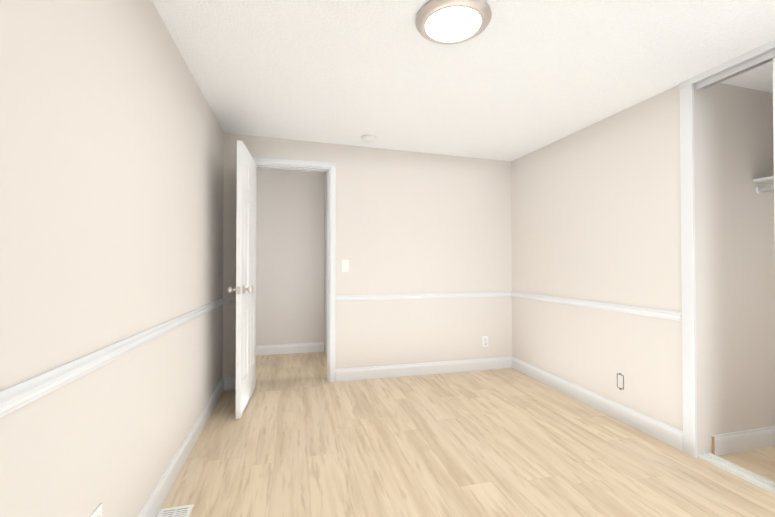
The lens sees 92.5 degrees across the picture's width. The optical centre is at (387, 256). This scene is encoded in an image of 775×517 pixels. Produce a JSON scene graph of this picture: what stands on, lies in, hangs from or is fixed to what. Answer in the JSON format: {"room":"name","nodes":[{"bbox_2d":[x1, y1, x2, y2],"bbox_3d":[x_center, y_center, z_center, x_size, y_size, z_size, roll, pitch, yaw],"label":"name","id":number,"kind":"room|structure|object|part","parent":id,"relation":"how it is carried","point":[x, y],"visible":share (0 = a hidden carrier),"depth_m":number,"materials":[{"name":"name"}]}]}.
{"room":"empty bedroom","nodes":[
{"label":"empty bedroom","id":0,"kind":"room"},
{"bbox_2d":[0,0,223,516],"bbox_3d":[-0.828,-0.018,0.575,0.110,2.340,5.590,0,-1,-14],"label":"wall","id":1,"kind":"structure","parent":0,"point":[111,174],"depth_m":1.21,"materials":[{"name":"white paint"}]},
{"bbox_2d":[90,503,101,516],"bbox_3d":[-0.922,0.859,1.175,0.008,0.115,0.070,0,-1,-14],"label":"electrical outlet","id":2,"kind":"object","parent":1,"relation":"attached to","point":[97,512],"visible":1,"depth_m":1.19,"materials":[{"name":"white plastic"}]},
{"bbox_2d":[0,298,227,417],"bbox_3d":[-0.778,0.310,0.641,0.021,0.158,5.480,0,-1,-14],"label":"trim","id":3,"kind":"structure","parent":1,"relation":"attached to","point":[19,395],"depth_m":1.07,"materials":[{"name":"white wood"}]},
{"bbox_2d":[138,377,225,516],"bbox_3d":[-0.782,1.095,0.630,0.014,0.115,5.480,0,-1,-14],"label":"baseboard","id":4,"kind":"structure","parent":1,"relation":"attached to","point":[153,505],"depth_m":2.00,"materials":[{"name":"white wood"}]},
{"bbox_2d":[256,168,323,345],"bbox_3d":[-0.463,0.034,4.866,5.100,2.340,0.110,0,-1,-14],"label":"wall","id":5,"kind":"structure","parent":0,"point":[289,256],"depth_m":4.62,"materials":[{"name":"white paint"}]},
{"bbox_2d":[256,342,323,354],"bbox_3d":[-0.448,1.145,4.792,5.100,0.115,0.014,0,-1,-14],"label":"baseboard","id":6,"kind":"structure","parent":5,"relation":"attached to","point":[319,346],"depth_m":4.59,"materials":[{"name":"white wood"}]},
{"bbox_2d":[324,172,326,355],"bbox_3d":[-0.660,0.031,4.630,0.237,2.340,0.250,0,-1,-14],"label":"wall","id":7,"kind":"structure","parent":0,"point":[325,262],"depth_m":4.54,"materials":[{"name":"grey paint"}]},
{"bbox_2d":[223,133,511,378],"bbox_3d":[-0.163,0.019,3.683,5.100,2.340,0.110,0,-1,-14],"label":"wall","id":8,"kind":"structure","parent":0,"point":[409,222],"depth_m":3.72,"materials":[{"name":"white paint"}]},
{"bbox_2d":[226,376,235,389],"bbox_3d":[-1.985,1.127,3.273,1.374,0.115,0.014,0,-1,-14],"label":"baseboard","id":9,"kind":"structure","parent":8,"relation":"attached to","point":[230,381],"depth_m":3.29,"materials":[{"name":"white wood"}]},
{"bbox_2d":[227,140,256,418],"bbox_3d":[-1.140,0.167,3.014,0.177,2.013,0.695,0,-1,-11],"label":"door","id":10,"kind":"structure","parent":8,"relation":"in","point":[245,289],"depth_m":2.85,"materials":[{"name":"white paint"}]},
{"bbox_3d":[-1.084,0.245,2.723,0.177,0.066,0.104,0,-1,-11],"label":"knob","id":11,"kind":"part","parent":10,"relation":"part of","materials":[{"name":"silver metal"}]},
{"bbox_2d":[252,157,335,381],"bbox_3d":[-0.906,0.144,3.494,0.817,2.085,0.144,0,-1,-14],"label":"door frame","id":12,"kind":"structure","parent":8,"relation":"attached to","point":[331,166],"depth_m":3.52,"materials":[{"name":"white wood"}]},
{"bbox_2d":[342,260,348,271],"bbox_3d":[-0.404,0.088,3.559,0.070,0.115,0.012,0,-1,-14],"label":"light switch","id":13,"kind":"object","parent":8,"relation":"attached to","point":[345,265],"visible":1,"depth_m":3.56,"materials":[{"name":"white plastic"}]},
{"bbox_2d":[335,357,509,381],"bbox_3d":[0.426,1.133,3.755,1.897,0.115,0.014,0,-1,-14],"label":"baseboard","id":14,"kind":"structure","parent":8,"relation":"attached to","point":[362,373],"depth_m":3.72,"materials":[{"name":"white wood"}]},
{"bbox_2d":[336,291,511,300],"bbox_3d":[0.426,0.399,3.761,1.897,0.054,0.021,0,-1,-14],"label":"trim","id":15,"kind":"structure","parent":8,"relation":"attached to","point":[506,293],"depth_m":3.74,"materials":[{"name":"white wood"}]},
{"bbox_2d":[482,336,487,346],"bbox_3d":[1.034,0.897,3.915,0.070,0.115,0.008,0,-1,-14],"label":"electrical outlet","id":16,"kind":"object","parent":8,"relation":"attached to","point":[484,341],"visible":1,"depth_m":3.91,"materials":[{"name":"white plastic"}]},
{"bbox_2d":[152,0,774,172],"bbox_3d":[0.373,-1.166,1.579,5.300,0.259,7.120,0,-1,-14],"label":"ceiling","id":17,"kind":"structure","parent":0,"point":[514,80],"depth_m":2.10,"materials":[{"name":"white paint"}]},
{"bbox_2d":[361,135,376,142],"bbox_3d":[-0.168,-1.058,3.349,0.142,0.038,0.142,0,-1,-14],"label":"smoke detector","id":18,"kind":"object","parent":17,"relation":"attached to","point":[368,138],"visible":0.98,"depth_m":3.31,"materials":[{"name":"white plastic"}]},
{"bbox_2d":[416,0,490,44],"bbox_3d":[0.302,-1.079,1.715,0.344,0.034,0.344,0,-1,-14],"label":"ceiling light","id":19,"kind":"object","parent":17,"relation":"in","point":[447,22],"visible":1,"depth_m":1.67,"materials":[{"name":"white glass"}]},
{"bbox_2d":[156,352,774,516],"bbox_3d":[0.373,1.214,1.551,5.300,0.100,7.120,0,-1,-14],"label":"floor","id":20,"kind":"structure","parent":0,"point":[302,437],"depth_m":2.15,"materials":[{"name":"laminate"}]},
{"bbox_2d":[157,504,193,516],"bbox_3d":[-0.937,1.161,1.573,0.140,0.006,0.305,0,-1,-14],"label":"floor vent","id":21,"kind":"object","parent":20,"relation":"in","point":[182,511],"visible":1,"depth_m":1.69,"materials":[{"name":"white plastic"}]},
{"bbox_2d":[511,85,711,456],"bbox_3d":[1.628,0.012,3.106,0.110,2.340,1.890,0,-1,-14],"label":"wall","id":22,"kind":"structure","parent":0,"point":[596,211],"depth_m":2.70,"materials":[{"name":"white paint"}]},
{"bbox_2d":[510,357,682,450],"bbox_3d":[1.561,1.125,3.104,0.014,0.115,1.794,0,-1,-14],"label":"baseboard","id":23,"kind":"structure","parent":22,"relation":"attached to","point":[672,436],"depth_m":2.76,"materials":[{"name":"white wood"}]},
{"bbox_2d":[512,291,681,320],"bbox_3d":[1.562,0.383,3.098,0.021,0.070,1.764,0,-1,-14],"label":"trim","id":24,"kind":"structure","parent":22,"relation":"attached to","point":[664,314],"depth_m":2.76,"materials":[{"name":"white wood"}]},
{"bbox_2d":[617,373,623,389],"bbox_3d":[1.677,0.899,2.672,0.004,0.120,0.056,0,-1,-14],"label":"electrical outlet box","id":25,"kind":"object","parent":22,"relation":"attached to","point":[617,381],"visible":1,"depth_m":2.67,"materials":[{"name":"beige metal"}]},
{"bbox_2d":[708,83,774,434],"bbox_3d":[2.244,0.003,2.344,0.710,2.340,0.110,0,-1,-14],"label":"wall","id":26,"kind":"structure","parent":0,"point":[741,240],"depth_m":2.27,"materials":[{"name":"white paint"}]},
{"bbox_2d":[712,426,774,455],"bbox_3d":[2.194,1.115,2.253,0.566,0.115,0.014,0,-1,-14],"label":"baseboard","id":27,"kind":"structure","parent":26,"relation":"attached to","point":[741,441],"depth_m":2.24,"materials":[{"name":"white wood"}]},
{"bbox_2d":[712,436,714,454],"bbox_3d":[1.918,1.115,2.183,0.003,0.108,0.013,0,-1,-14],"label":"baseboard cut end","id":28,"kind":"structure","parent":27,"relation":"attached to","point":[713,445],"depth_m":2.18,"materials":[{"name":"brown wood"}]},
{"bbox_3d":[2.795,-0.008,1.390,0.110,2.340,2.010,0,-1,-14],"label":"wall","id":29,"kind":"structure","parent":0,"visible":0},
{"bbox_2d":[753,176,773,193],"bbox_3d":[2.623,-0.436,1.352,0.244,0.105,2.007,0,-1,-14],"label":"closet shelf","id":30,"kind":"object","parent":29,"relation":"attached to","point":[760,189],"visible":0.96,"depth_m":2.27,"materials":[{"name":"white wood"}]},
{"bbox_3d":[2.101,-1.105,1.278,0.098,0.150,1.910,0,-1,-14],"label":"wall","id":31,"kind":"structure","parent":0,"visible":0},
{"bbox_2d":[679,40,774,457],"bbox_3d":[2.040,0.046,1.249,0.028,2.229,2.060,0,-1,-14],"label":"trim","id":32,"kind":"structure","parent":31,"relation":"attached to","point":[688,274],"depth_m":2.19,"materials":[{"name":"white wood"}]},
{"bbox_2d":[694,49,774,493],"bbox_3d":[2.087,0.065,1.261,0.090,2.190,1.910,0,-1,-14],"label":"door track","id":33,"kind":"object","parent":31,"relation":"attached to","point":[711,458],"depth_m":1.99,"materials":[{"name":"silver metal"}]},
{"bbox_2d":[772,57,774,223],"bbox_3d":[2.042,0.069,1.368,0.032,2.150,0.960,0,-1,-14],"label":"closet door","id":34,"kind":"structure","parent":31,"relation":"in","point":[773,60],"depth_m":1.83,"materials":[{"name":"white paint"}]}
]}

